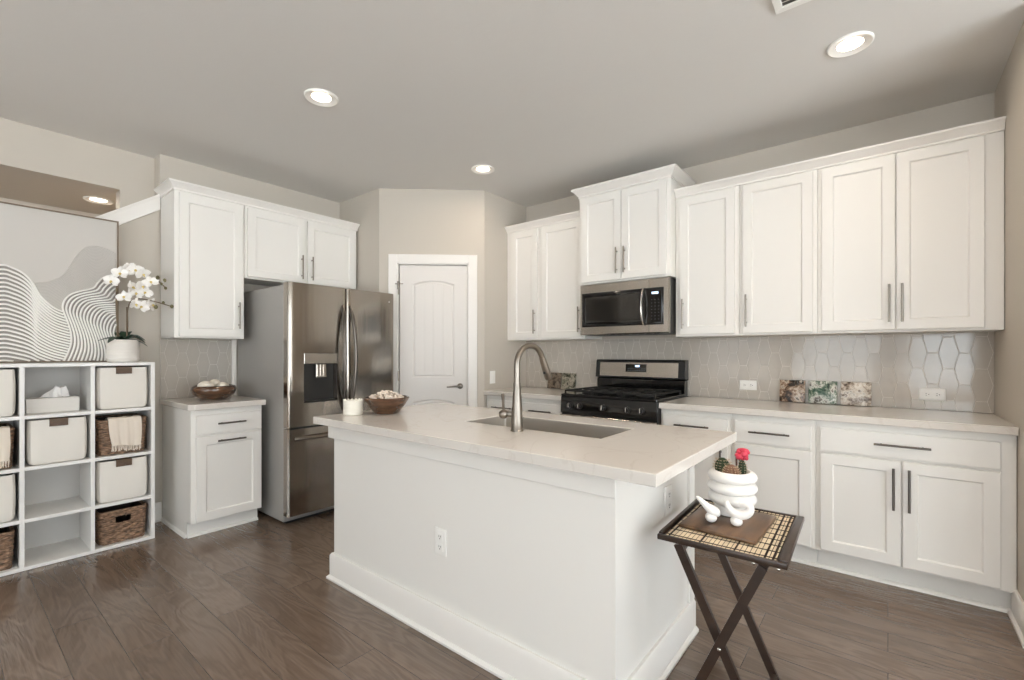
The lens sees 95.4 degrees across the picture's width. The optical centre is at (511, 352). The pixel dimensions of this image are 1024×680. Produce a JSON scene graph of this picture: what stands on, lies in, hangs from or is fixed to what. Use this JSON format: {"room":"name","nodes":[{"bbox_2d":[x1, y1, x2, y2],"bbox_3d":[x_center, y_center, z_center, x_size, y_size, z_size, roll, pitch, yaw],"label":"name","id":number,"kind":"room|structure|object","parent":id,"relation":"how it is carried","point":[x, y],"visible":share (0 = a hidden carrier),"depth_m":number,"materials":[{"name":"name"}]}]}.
{"room":"kitchen","nodes":[
{"label":"kitchen","id":0,"kind":"room"},
{"bbox_2d":[0,197,99,216],"bbox_3d":[-4.176,0.029,3.241,0.130,2.411,8.100,0,0,39],"label":"wall","id":1,"kind":"structure","parent":0,"point":[1,199],"depth_m":3.72,"materials":[{"name":"beige paint"}]},
{"bbox_2d":[0,169,115,214],"bbox_3d":[-4.351,-1.220,3.383,2.179,0.089,8.100,0,0,39],"label":"ceiling","id":2,"kind":"structure","parent":0,"point":[13,185],"depth_m":3.44,"materials":[{"name":"beige paint"}]},
{"bbox_2d":[83,196,113,204],"bbox_3d":[-3.177,-1.171,3.579,0.180,0.010,0.180,0,0,39],"label":"recessed light","id":3,"kind":"object","parent":2,"relation":"in","point":[93,199],"visible":1,"depth_m":3.58,"materials":[{"name":"white plastic"}]},
{"bbox_2d":[0,118,154,208],"bbox_3d":[-3.456,-0.115,2.660,0.120,2.700,8.100,0,0,39],"label":"wall header","id":4,"kind":"structure","parent":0,"point":[24,149],"depth_m":3.18,"materials":[{"name":"beige paint"}]},
{"bbox_2d":[31,154,339,516],"bbox_3d":[-3.352,-0.115,2.583,0.137,2.700,8.090,0,0,39],"label":"wall","id":5,"kind":"structure","parent":0,"point":[139,238],"depth_m":3.48,"materials":[{"name":"beige paint"}]},
{"bbox_2d":[96,194,160,224],"bbox_3d":[-4.256,-0.434,1.443,0.159,1.466,5.179,0,0,39],"label":"trim","id":6,"kind":"structure","parent":5,"relation":"attached to","point":[144,207],"depth_m":3.30,"materials":[{"name":"white paint"}]},
{"bbox_2d":[155,502,161,522],"bbox_3d":[-4.163,1.166,1.463,0.026,0.138,5.048,0,0,39],"label":"baseboard","id":7,"kind":"structure","parent":5,"relation":"attached to","point":[158,506],"depth_m":3.41,"materials":[{"name":"white paint"}]},
{"bbox_2d":[161,189,243,339],"bbox_3d":[-2.304,-0.622,3.492,0.364,1.030,0.450,0,0,39],"label":"upper cabinet","id":8,"kind":"object","parent":5,"relation":"attached to","point":[202,237],"visible":1,"depth_m":3.38,"materials":[{"name":"white paint"}]},
{"bbox_2d":[231,339,236,394],"bbox_3d":[-2.275,0.559,3.812,0.012,1.352,0.036,0,0,39],"label":"trim","id":9,"kind":"structure","parent":5,"relation":"attached to","point":[233,342],"depth_m":3.81,"materials":[{"name":"white paint"}]},
{"bbox_2d":[244,205,355,288],"bbox_3d":[-1.857,-0.857,4.047,0.364,0.560,0.970,0,0,39],"label":"upper cabinet","id":10,"kind":"object","parent":5,"relation":"attached to","point":[279,248],"visible":0.91,"depth_m":3.88,"materials":[{"name":"white paint"}]},
{"bbox_2d":[154,178,359,230],"bbox_3d":[-2.014,-1.167,3.863,0.350,0.058,1.477,0,0,39],"label":"crown molding","id":11,"kind":"structure","parent":10,"relation":"attached to","point":[169,184],"depth_m":3.58,"materials":[{"name":"white paint"}]},
{"bbox_2d":[340,188,525,407],"bbox_3d":[-0.756,-0.115,4.428,1.835,2.700,0.527,0,0,-4],"label":"wall","id":12,"kind":"structure","parent":0,"point":[391,221],"depth_m":4.20,"materials":[{"name":"beige paint"}]},
{"bbox_2d":[388,254,476,406],"bbox_3d":[-0.707,0.177,4.198,0.788,2.113,0.152,0,0,-3],"label":"door","id":13,"kind":"structure","parent":12,"relation":"in","point":[435,296],"depth_m":4.18,"materials":[{"name":"white paint"}]},
{"bbox_2d":[490,371,494,383],"bbox_3d":[-0.176,0.223,4.280,0.009,0.116,0.072,0,0,39],"label":"light switch","id":14,"kind":"object","parent":12,"relation":"attached to","point":[492,373],"visible":1,"depth_m":4.27,"materials":[{"name":"white plastic"}]},
{"bbox_2d":[0,0,1023,206],"bbox_3d":[-0.277,-1.515,0.095,8.050,0.100,8.100,0,0,39],"label":"ceiling","id":15,"kind":"structure","parent":0,"point":[558,97],"depth_m":2.48,"materials":[{"name":"white paint"}]},
{"bbox_2d":[304,88,337,106],"bbox_3d":[-1.092,-1.460,2.667,0.184,0.010,0.184,0,0,39],"label":"recessed light","id":16,"kind":"object","parent":15,"relation":"in","point":[317,96],"visible":1,"depth_m":2.67,"materials":[{"name":"white plastic"}]},
{"bbox_2d":[471,164,494,173],"bbox_3d":[-0.231,-1.460,3.710,0.184,0.010,0.184,0,0,39],"label":"recessed light","id":17,"kind":"object","parent":15,"relation":"in","point":[482,168],"visible":1,"depth_m":3.71,"materials":[{"name":"white plastic"}]},
{"bbox_2d":[771,0,810,14],"bbox_3d":[1.154,-1.460,1.780,0.310,0.010,0.330,0,0,39],"label":"ceiling vent","id":18,"kind":"object","parent":15,"relation":"in","point":[780,6],"visible":1,"depth_m":1.95,"materials":[{"name":"white plastic"}]},
{"bbox_2d":[827,31,874,57],"bbox_3d":[1.603,-1.460,2.209,0.184,0.010,0.184,0,0,39],"label":"recessed light","id":19,"kind":"object","parent":15,"relation":"in","point":[855,42],"visible":1,"depth_m":2.20,"materials":[{"name":"white plastic"}]},
{"bbox_2d":[0,510,1023,679],"bbox_3d":[-1.172,1.285,0.817,10.350,0.100,8.100,0,0,39],"label":"floor","id":20,"kind":"structure","parent":0,"point":[255,600],"depth_m":2.11,"materials":[{"name":"brown wood"}]},
{"bbox_2d":[0,361,154,576],"bbox_3d":[-2.900,0.647,2.738,0.352,1.172,1.224,0,0,39],"label":"cube shelf","id":21,"kind":"object","parent":20,"relation":"on","point":[53,521],"visible":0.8,"depth_m":2.91,"materials":[{"name":"white laminate"}]},
{"bbox_2d":[0,525,14,570],"bbox_3d":[-2.996,1.107,2.622,0.323,0.212,0.258,0,0,39],"label":"wicker basket","id":22,"kind":"object","parent":21,"relation":"on","point":[7,535],"visible":0.92,"depth_m":2.60,"materials":[{"name":"brown wicker"}]},
{"bbox_2d":[0,423,14,468],"bbox_3d":[-2.996,0.535,2.622,0.325,0.227,0.259,0,0,39],"label":"wicker basket","id":23,"kind":"object","parent":21,"relation":"on","point":[12,428],"visible":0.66,"depth_m":2.62,"materials":[{"name":"brown wicker"}]},
{"bbox_2d":[0,426,10,468],"bbox_3d":[-2.887,0.521,2.571,0.154,0.228,0.152,0,0,39],"label":"throw blanket","id":24,"kind":"object","parent":23,"relation":"on","point":[5,443],"visible":1,"depth_m":2.57,"materials":[{"name":"beige fabric"}]},
{"bbox_2d":[0,368,15,416],"bbox_3d":[-2.989,0.221,2.616,0.333,0.269,0.256,0,0,39],"label":"storage bin","id":25,"kind":"object","parent":21,"relation":"on","point":[7,375],"visible":1,"depth_m":2.59,"materials":[{"name":"white fabric"}]},
{"bbox_2d":[0,473,15,522],"bbox_3d":[-2.989,0.808,2.616,0.333,0.265,0.256,0,0,39],"label":"storage bin","id":26,"kind":"object","parent":21,"relation":"on","point":[7,481],"visible":0.86,"depth_m":2.59,"materials":[{"name":"white fabric"}]},
{"bbox_2d":[25,385,79,413],"bbox_3d":[-2.793,0.277,2.829,0.120,0.157,0.230,0,0,39],"label":"tissue box","id":27,"kind":"object","parent":21,"relation":"on","point":[58,399],"visible":0.98,"depth_m":2.81,"materials":[{"name":"white cardboard"}]},
{"bbox_2d":[25,415,86,464],"bbox_3d":[-2.800,0.514,2.850,0.333,0.265,0.256,0,0,39],"label":"storage bin","id":28,"kind":"object","parent":21,"relation":"on","point":[53,439],"visible":0.85,"depth_m":2.74,"materials":[{"name":"white fabric"}]},
{"bbox_2d":[0,201,118,362],"bbox_3d":[-3.065,-0.415,2.673,0.036,0.947,1.252,0,0,39],"label":"wall art","id":29,"kind":"object","parent":21,"relation":"on","point":[56,303],"visible":0.94,"depth_m":2.91,"materials":[{"name":"beige paper"}]},
{"bbox_2d":[95,366,146,408],"bbox_3d":[-2.611,0.221,3.084,0.333,0.269,0.256,0,0,39],"label":"storage bin","id":30,"kind":"object","parent":21,"relation":"on","point":[116,387],"visible":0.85,"depth_m":2.97,"materials":[{"name":"white fabric"}]},
{"bbox_2d":[95,455,146,502],"bbox_3d":[-2.611,0.808,3.084,0.333,0.265,0.256,0,0,39],"label":"storage bin","id":31,"kind":"object","parent":21,"relation":"on","point":[126,477],"visible":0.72,"depth_m":2.98,"materials":[{"name":"white fabric"}]},
{"bbox_2d":[95,500,146,545],"bbox_3d":[-2.618,1.107,3.090,0.325,0.212,0.258,0,0,39],"label":"wicker basket","id":32,"kind":"object","parent":21,"relation":"on","point":[121,522],"visible":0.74,"depth_m":3.00,"materials":[{"name":"brown wicker"}]},
{"bbox_2d":[95,413,146,455],"bbox_3d":[-2.618,0.535,3.090,0.326,0.227,0.259,0,0,39],"label":"wicker basket","id":33,"kind":"object","parent":21,"relation":"on","point":[103,446],"visible":0.47,"depth_m":2.94,"materials":[{"name":"brown wicker"}]},
{"bbox_2d":[105,415,141,451],"bbox_3d":[-2.523,0.519,3.021,0.155,0.223,0.167,0,0,39],"label":"throw blanket","id":34,"kind":"object","parent":33,"relation":"on","point":[124,430],"visible":0.99,"depth_m":2.98,"materials":[{"name":"beige fabric"}]},
{"bbox_2d":[98,263,173,361],"bbox_3d":[-2.504,-0.266,3.111,0.393,0.648,0.215,0,0,-38],"label":"potted orchid","id":35,"kind":"object","parent":21,"relation":"on","point":[121,348],"visible":1,"depth_m":3.05,"materials":[{"name":"white plant"}]},
{"bbox_2d":[161,405,260,538],"bbox_3d":[-2.190,0.806,3.400,0.657,0.856,0.462,0,0,39],"label":"base cabinet","id":36,"kind":"object","parent":20,"relation":"on","point":[212,457],"visible":0.94,"depth_m":3.22,"materials":[{"name":"white paint"}]},
{"bbox_2d":[159,395,265,410],"bbox_3d":[-2.192,0.358,3.405,0.652,0.038,0.477,0,0,39],"label":"countertop","id":37,"kind":"structure","parent":36,"relation":"on","point":[186,403],"depth_m":3.25,"materials":[{"name":"white stone"}]},
{"bbox_2d":[190,384,236,399],"bbox_3d":[-2.180,0.288,3.407,0.286,0.102,0.286,0,0,39],"label":"wooden bowl","id":38,"kind":"object","parent":37,"relation":"on","point":[209,392],"visible":0.88,"depth_m":3.30,"materials":[{"name":"brown wood"}]},
{"bbox_2d":[197,381,213,386],"bbox_3d":[-2.196,0.237,3.340,0.088,0.075,0.101,0,0,39],"label":"decorative ball","id":39,"kind":"object","parent":38,"relation":"in","point":[203,383],"visible":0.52,"depth_m":3.31,"materials":[{"name":"beige"}]},
{"bbox_2d":[210,379,219,385],"bbox_3d":[-2.194,0.227,3.436,0.070,0.066,0.080,0,0,16],"label":"decorative ball","id":40,"kind":"object","parent":38,"relation":"in","point":[215,382],"visible":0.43,"depth_m":3.41,"materials":[{"name":"beige"}]},
{"bbox_2d":[217,382,227,385],"bbox_3d":[-2.120,0.243,3.413,0.068,0.061,0.078,0,0,-7],"label":"decorative ball","id":41,"kind":"object","parent":38,"relation":"in","point":[220,383],"visible":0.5,"depth_m":3.39,"materials":[{"name":"beige"}]},
{"bbox_2d":[238,282,392,523],"bbox_3d":[-1.595,0.365,3.874,0.933,1.737,0.905,0,0,39],"label":"refrigerator","id":42,"kind":"object","parent":20,"relation":"on","point":[305,349],"visible":0.73,"depth_m":3.47,"materials":[{"name":"grey metal"}]},
{"bbox_2d":[487,395,522,410],"bbox_3d":[0.100,0.806,4.303,0.407,0.856,0.652,0,0,39],"label":"base cabinet","id":43,"kind":"object","parent":20,"relation":"on","point":[495,402],"visible":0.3,"depth_m":4.10,"materials":[{"name":"white paint"}]},
{"bbox_2d":[326,426,698,679],"bbox_3d":[-0.088,0.805,2.314,1.741,0.855,0.802,0,0,39],"label":"kitchen island","id":44,"kind":"object","parent":20,"relation":"on","point":[546,573],"visible":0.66,"depth_m":1.80,"materials":[{"name":"white paint"}]},
{"bbox_2d":[435,526,446,556],"bbox_3d":[-0.309,0.815,2.010,0.072,0.116,0.008,0,0,39],"label":"wall outlet","id":45,"kind":"object","parent":44,"relation":"attached to","point":[440,534],"visible":1,"depth_m":2.00,"materials":[{"name":"white plastic"}]},
{"bbox_2d":[437,533,442,540],"bbox_3d":[-0.311,0.793,2.008,0.032,0.028,0.002,0,0,39],"label":"socket","id":46,"kind":"object","parent":45,"relation":"attached to","point":[439,535],"depth_m":2.01,"materials":[{"name":"white plastic"}]},
{"bbox_2d":[437,543,442,550],"bbox_3d":[-0.311,0.837,2.008,0.032,0.028,0.002,0,0,39],"label":"socket","id":47,"kind":"object","parent":45,"relation":"attached to","point":[439,545],"depth_m":2.01,"materials":[{"name":"white plastic"}]},
{"bbox_2d":[313,403,735,486],"bbox_3d":[-0.051,0.358,2.236,1.882,0.038,0.884,0,0,39],"label":"island countertop","id":48,"kind":"structure","parent":44,"relation":"on","point":[652,455],"depth_m":1.82,"materials":[{"name":"white stone"}]},
{"bbox_2d":[343,398,362,415],"bbox_3d":[-0.871,0.295,2.554,0.104,0.086,0.104,0,0,39],"label":"candle jar","id":49,"kind":"object","parent":48,"relation":"on","point":[352,407],"visible":1,"depth_m":2.51,"materials":[{"name":"beige"}]},
{"bbox_2d":[363,395,408,413],"bbox_3d":[-0.710,0.293,2.634,0.253,0.092,0.253,0,0,39],"label":"wooden bowl","id":50,"kind":"object","parent":48,"relation":"on","point":[394,405],"visible":0.9,"depth_m":2.55,"materials":[{"name":"brown wood"}]},
{"bbox_2d":[369,390,403,398],"bbox_3d":[-0.703,0.251,2.634,0.214,0.086,0.205,0,0,39],"label":"shell pieces","id":51,"kind":"object","parent":50,"relation":"in","point":[387,394],"visible":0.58,"depth_m":2.60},
{"bbox_2d":[499,342,551,431],"bbox_3d":[0.069,0.145,2.120,0.106,0.386,0.304,0,0,39],"label":"faucet","id":52,"kind":"object","parent":48,"relation":"on","point":[516,416],"visible":1,"depth_m":2.02,"materials":[{"name":"silver metal"}]},
{"bbox_2d":[468,417,631,438],"bbox_3d":[0.156,0.468,2.200,0.786,0.250,0.346,0,0,39],"label":"sink","id":53,"kind":"object","parent":48,"relation":"in","point":[593,431],"visible":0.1,"depth_m":2.32,"materials":[{"name":"silver metal"}]},
{"bbox_2d":[664,483,671,516],"bbox_3d":[0.621,0.583,1.848,0.008,0.114,0.072,0,0,39],"label":"wall outlet","id":54,"kind":"object","parent":44,"relation":"attached to","point":[668,489],"visible":1,"depth_m":1.84,"materials":[{"name":"white plastic"}]},
{"bbox_2d":[523,398,561,414],"bbox_3d":[0.426,0.806,4.040,0.426,0.856,0.652,0,0,39],"label":"base cabinet","id":55,"kind":"object","parent":20,"relation":"on","point":[529,404],"visible":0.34,"depth_m":3.81,"materials":[{"name":"white paint"}]},
{"bbox_2d":[484,387,570,400],"bbox_3d":[0.271,0.358,4.174,0.837,0.038,0.641,0,0,39],"label":"countertop","id":56,"kind":"structure","parent":55,"relation":"on","point":[526,392],"depth_m":4.03,"materials":[{"name":"white stone"}]},
{"bbox_2d":[547,372,561,388],"bbox_3d":[0.405,0.262,4.438,0.148,0.149,0.032,0,0,39],"label":"coaster","id":57,"kind":"object","parent":56,"relation":"on","point":[555,382],"visible":0.8,"depth_m":4.42,"materials":[{"name":"brown stone"}]},
{"bbox_2d":[561,373,575,388],"bbox_3d":[0.529,0.262,4.337,0.148,0.149,0.032,0,0,39],"label":"coaster","id":58,"kind":"object","parent":56,"relation":"on","point":[568,379],"visible":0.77,"depth_m":4.33,"materials":[{"name":"beige stone"}]},
{"bbox_2d":[560,359,687,424],"bbox_3d":[0.857,0.645,3.615,0.769,1.177,0.737,0,0,39],"label":"gas range","id":59,"kind":"object","parent":20,"relation":"on","point":[625,390],"visible":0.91,"depth_m":3.61,"materials":[{"name":"black metal"}]},
{"bbox_2d":[561,390,684,401],"bbox_3d":[0.860,0.326,3.619,0.769,0.018,0.568,0,0,39],"label":"cooktop","id":60,"kind":"object","parent":59,"relation":"in","point":[573,395],"depth_m":3.45,"materials":[{"name":"black metal"}]},
{"bbox_2d":[661,408,731,499],"bbox_3d":[1.372,0.806,3.276,0.449,0.856,0.652,0,0,39],"label":"base cabinet","id":61,"kind":"object","parent":20,"relation":"on","point":[669,417],"visible":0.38,"depth_m":3.02,"materials":[{"name":"white paint"}]},
{"bbox_2d":[657,498,803,679],"bbox_3d":[0.777,0.913,1.629,0.376,0.632,0.489,0,0,37],"label":"tray table","id":62,"kind":"object","parent":20,"relation":"on","point":[720,638],"visible":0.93,"depth_m":1.48,"materials":[{"name":"brown wood"}]},
{"bbox_2d":[666,500,793,559],"bbox_3d":[0.774,0.605,1.633,0.326,0.005,0.450,0,0,37],"label":"place mat","id":63,"kind":"object","parent":62,"relation":"on","point":[770,545],"visible":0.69,"depth_m":1.51,"materials":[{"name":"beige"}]},
{"bbox_2d":[679,502,776,544],"bbox_3d":[0.766,0.595,1.646,0.244,0.014,0.300,0,0,40],"label":"serving board","id":64,"kind":"object","parent":63,"relation":"on","point":[752,529],"visible":0.76,"depth_m":1.58,"materials":[{"name":"brown wood"}]},
{"bbox_2d":[696,496,719,521],"bbox_3d":[0.683,0.545,1.623,0.080,0.084,0.039,0,0,27],"label":"figurine","id":65,"kind":"object","parent":64,"relation":"on","point":[713,512],"visible":1,"depth_m":1.61,"materials":[{"name":"white ceramic"}]},
{"bbox_2d":[707,448,757,516],"bbox_3d":[0.810,0.467,1.714,0.168,0.241,0.168,0,0,16],"label":"planter","id":66,"kind":"object","parent":64,"relation":"on","point":[734,484],"visible":0.98,"depth_m":1.67,"materials":[{"name":"white ceramic"}]},
{"bbox_2d":[724,500,754,526],"bbox_3d":[0.768,0.543,1.576,0.094,0.090,0.039,0,0,31],"label":"figurine","id":67,"kind":"object","parent":64,"relation":"on","point":[737,516],"visible":1,"depth_m":1.56,"materials":[{"name":"white ceramic"}]},
{"bbox_2d":[732,414,817,566],"bbox_3d":[1.721,0.806,2.995,0.445,0.856,0.652,0,0,39],"label":"base cabinet","id":68,"kind":"object","parent":20,"relation":"on","point":[782,456],"visible":0.48,"depth_m":2.73,"materials":[{"name":"white paint"}]},
{"bbox_2d":[816,420,1016,612],"bbox_3d":[2.199,0.806,2.609,0.780,0.856,0.652,0,0,39],"label":"base cabinet","id":69,"kind":"object","parent":20,"relation":"on","point":[928,511],"visible":0.94,"depth_m":2.36,"materials":[{"name":"white paint"}]},
{"bbox_2d":[659,396,1018,435],"bbox_3d":[1.854,0.358,2.896,1.680,0.038,0.641,0,0,39],"label":"countertop","id":70,"kind":"structure","parent":69,"relation":"on","point":[978,422],"depth_m":2.65,"materials":[{"name":"white stone"}]},
{"bbox_2d":[779,380,804,402],"bbox_3d":[1.929,0.262,3.207,0.152,0.149,0.032,0,0,39],"label":"coaster","id":71,"kind":"object","parent":70,"relation":"on","point":[790,390],"visible":1,"depth_m":3.20,"materials":[{"name":"brown stone"}]},
{"bbox_2d":[808,381,836,403],"bbox_3d":[2.065,0.262,3.097,0.160,0.149,0.032,0,0,39],"label":"coaster","id":72,"kind":"object","parent":70,"relation":"on","point":[822,392],"visible":1,"depth_m":3.09,"materials":[{"name":"green stone"}]},
{"bbox_2d":[841,382,870,405],"bbox_3d":[2.204,0.262,2.985,0.158,0.149,0.032,0,0,39],"label":"coaster","id":73,"kind":"object","parent":70,"relation":"on","point":[852,393],"visible":1,"depth_m":2.98,"materials":[{"name":"beige stone"}]},
{"bbox_2d":[526,92,994,413],"bbox_3d":[0.123,-0.115,4.836,7.316,2.700,0.219,0,0,39],"label":"wall","id":74,"kind":"structure","parent":0,"point":[896,366],"depth_m":3.12,"materials":[{"name":"white tile"}]},
{"bbox_2d":[507,227,555,340],"bbox_3d":[0.183,-0.628,4.424,0.384,1.018,0.358,0,0,39],"label":"upper cabinet","id":75,"kind":"object","parent":74,"relation":"attached to","point":[523,247],"visible":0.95,"depth_m":4.31,"materials":[{"name":"white paint"}]},
{"bbox_2d":[540,219,601,339],"bbox_3d":[0.513,-0.628,4.158,0.459,1.018,0.358,0,0,39],"label":"upper cabinet","id":76,"kind":"object","parent":74,"relation":"attached to","point":[559,242],"visible":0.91,"depth_m":4.06,"materials":[{"name":"white paint"}]},
{"bbox_2d":[505,210,579,233],"bbox_3d":[0.277,-1.167,4.174,0.845,0.058,0.058,0,0,39],"label":"crown molding","id":77,"kind":"structure","parent":76,"relation":"attached to","point":[575,215],"depth_m":4.15,"materials":[{"name":"white paint"}]},
{"bbox_2d":[580,177,681,285],"bbox_3d":[0.960,-0.913,3.737,0.759,0.713,0.452,0,0,39],"label":"upper cabinet","id":78,"kind":"object","parent":74,"relation":"attached to","point":[627,234],"visible":0.96,"depth_m":3.55,"materials":[{"name":"white paint"}]},
{"bbox_2d":[580,277,675,335],"bbox_3d":[0.952,-0.347,3.727,0.741,0.409,0.477,0,0,39],"label":"microwave","id":79,"kind":"object","parent":78,"relation":"attached to","point":[644,306],"visible":0.99,"depth_m":3.55,"materials":[{"name":"grey metal"}]},
{"bbox_2d":[571,164,695,198],"bbox_3d":[0.961,-1.306,3.739,0.861,0.070,0.448,0,0,39],"label":"crown molding","id":80,"kind":"structure","parent":78,"relation":"attached to","point":[674,171],"depth_m":3.53,"materials":[{"name":"white paint"}]},
{"bbox_2d":[676,186,748,337],"bbox_3d":[1.454,-0.628,3.398,0.431,1.018,0.358,0,0,39],"label":"upper cabinet","id":81,"kind":"object","parent":74,"relation":"attached to","point":[707,224],"visible":0.96,"depth_m":3.28,"materials":[{"name":"white paint"}]},
{"bbox_2d":[740,380,756,389],"bbox_3d":[1.722,0.235,3.400,0.112,0.070,0.008,0,0,39],"label":"wall outlet","id":82,"kind":"object","parent":74,"relation":"attached to","point":[744,384],"visible":1,"depth_m":3.40,"materials":[{"name":"white plastic"}]},
{"bbox_2d":[740,170,820,336],"bbox_3d":[1.797,-0.628,3.122,0.445,1.018,0.358,0,0,39],"label":"upper cabinet","id":83,"kind":"object","parent":74,"relation":"attached to","point":[779,216],"visible":0.94,"depth_m":3.01,"materials":[{"name":"white paint"}]},
{"bbox_2d":[818,131,1003,334],"bbox_3d":[2.283,-0.628,2.730,0.801,1.018,0.358,0,0,39],"label":"upper cabinet","id":84,"kind":"object","parent":74,"relation":"attached to","point":[911,241],"visible":1,"depth_m":2.59,"materials":[{"name":"white paint"}]},
{"bbox_2d":[674,116,1005,198],"bbox_3d":[1.856,-1.167,2.900,1.682,0.058,0.058,0,0,39],"label":"crown molding","id":85,"kind":"structure","parent":84,"relation":"attached to","point":[994,125],"depth_m":2.75,"materials":[{"name":"white paint"}]},
{"bbox_2d":[919,388,945,400],"bbox_3d":[2.500,0.247,2.772,0.118,0.072,0.008,0,0,39],"label":"wall outlet","id":86,"kind":"object","parent":74,"relation":"attached to","point":[933,394],"visible":1,"depth_m":2.77,"materials":[{"name":"white plastic"}]},
{"bbox_2d":[923,392,930,396],"bbox_3d":[2.480,0.247,2.784,0.032,0.028,0.002,0,0,39],"label":"socket","id":87,"kind":"object","parent":86,"relation":"attached to","point":[925,394],"depth_m":2.78,"materials":[{"name":"grey plastic"}]},
{"bbox_2d":[934,392,940,396],"bbox_3d":[2.517,0.247,2.755,0.032,0.028,0.002,0,0,39],"label":"socket","id":88,"kind":"object","parent":86,"relation":"attached to","point":[936,394],"depth_m":2.75,"materials":[{"name":"grey plastic"}]},
{"bbox_2d":[995,21,1023,600],"bbox_3d":[2.482,-0.115,2.237,0.120,2.700,0.879,0,0,39],"label":"wall","id":89,"kind":"structure","parent":0,"point":[1009,92],"depth_m":2.19,"materials":[{"name":"beige paint"}]},
{"bbox_2d":[1007,590,1023,647],"bbox_3d":[2.252,1.166,2.070,0.026,0.138,0.330,0,0,39],"label":"baseboard","id":90,"kind":"structure","parent":89,"relation":"attached to","point":[1016,614],"depth_m":2.08,"materials":[{"name":"white paint"}]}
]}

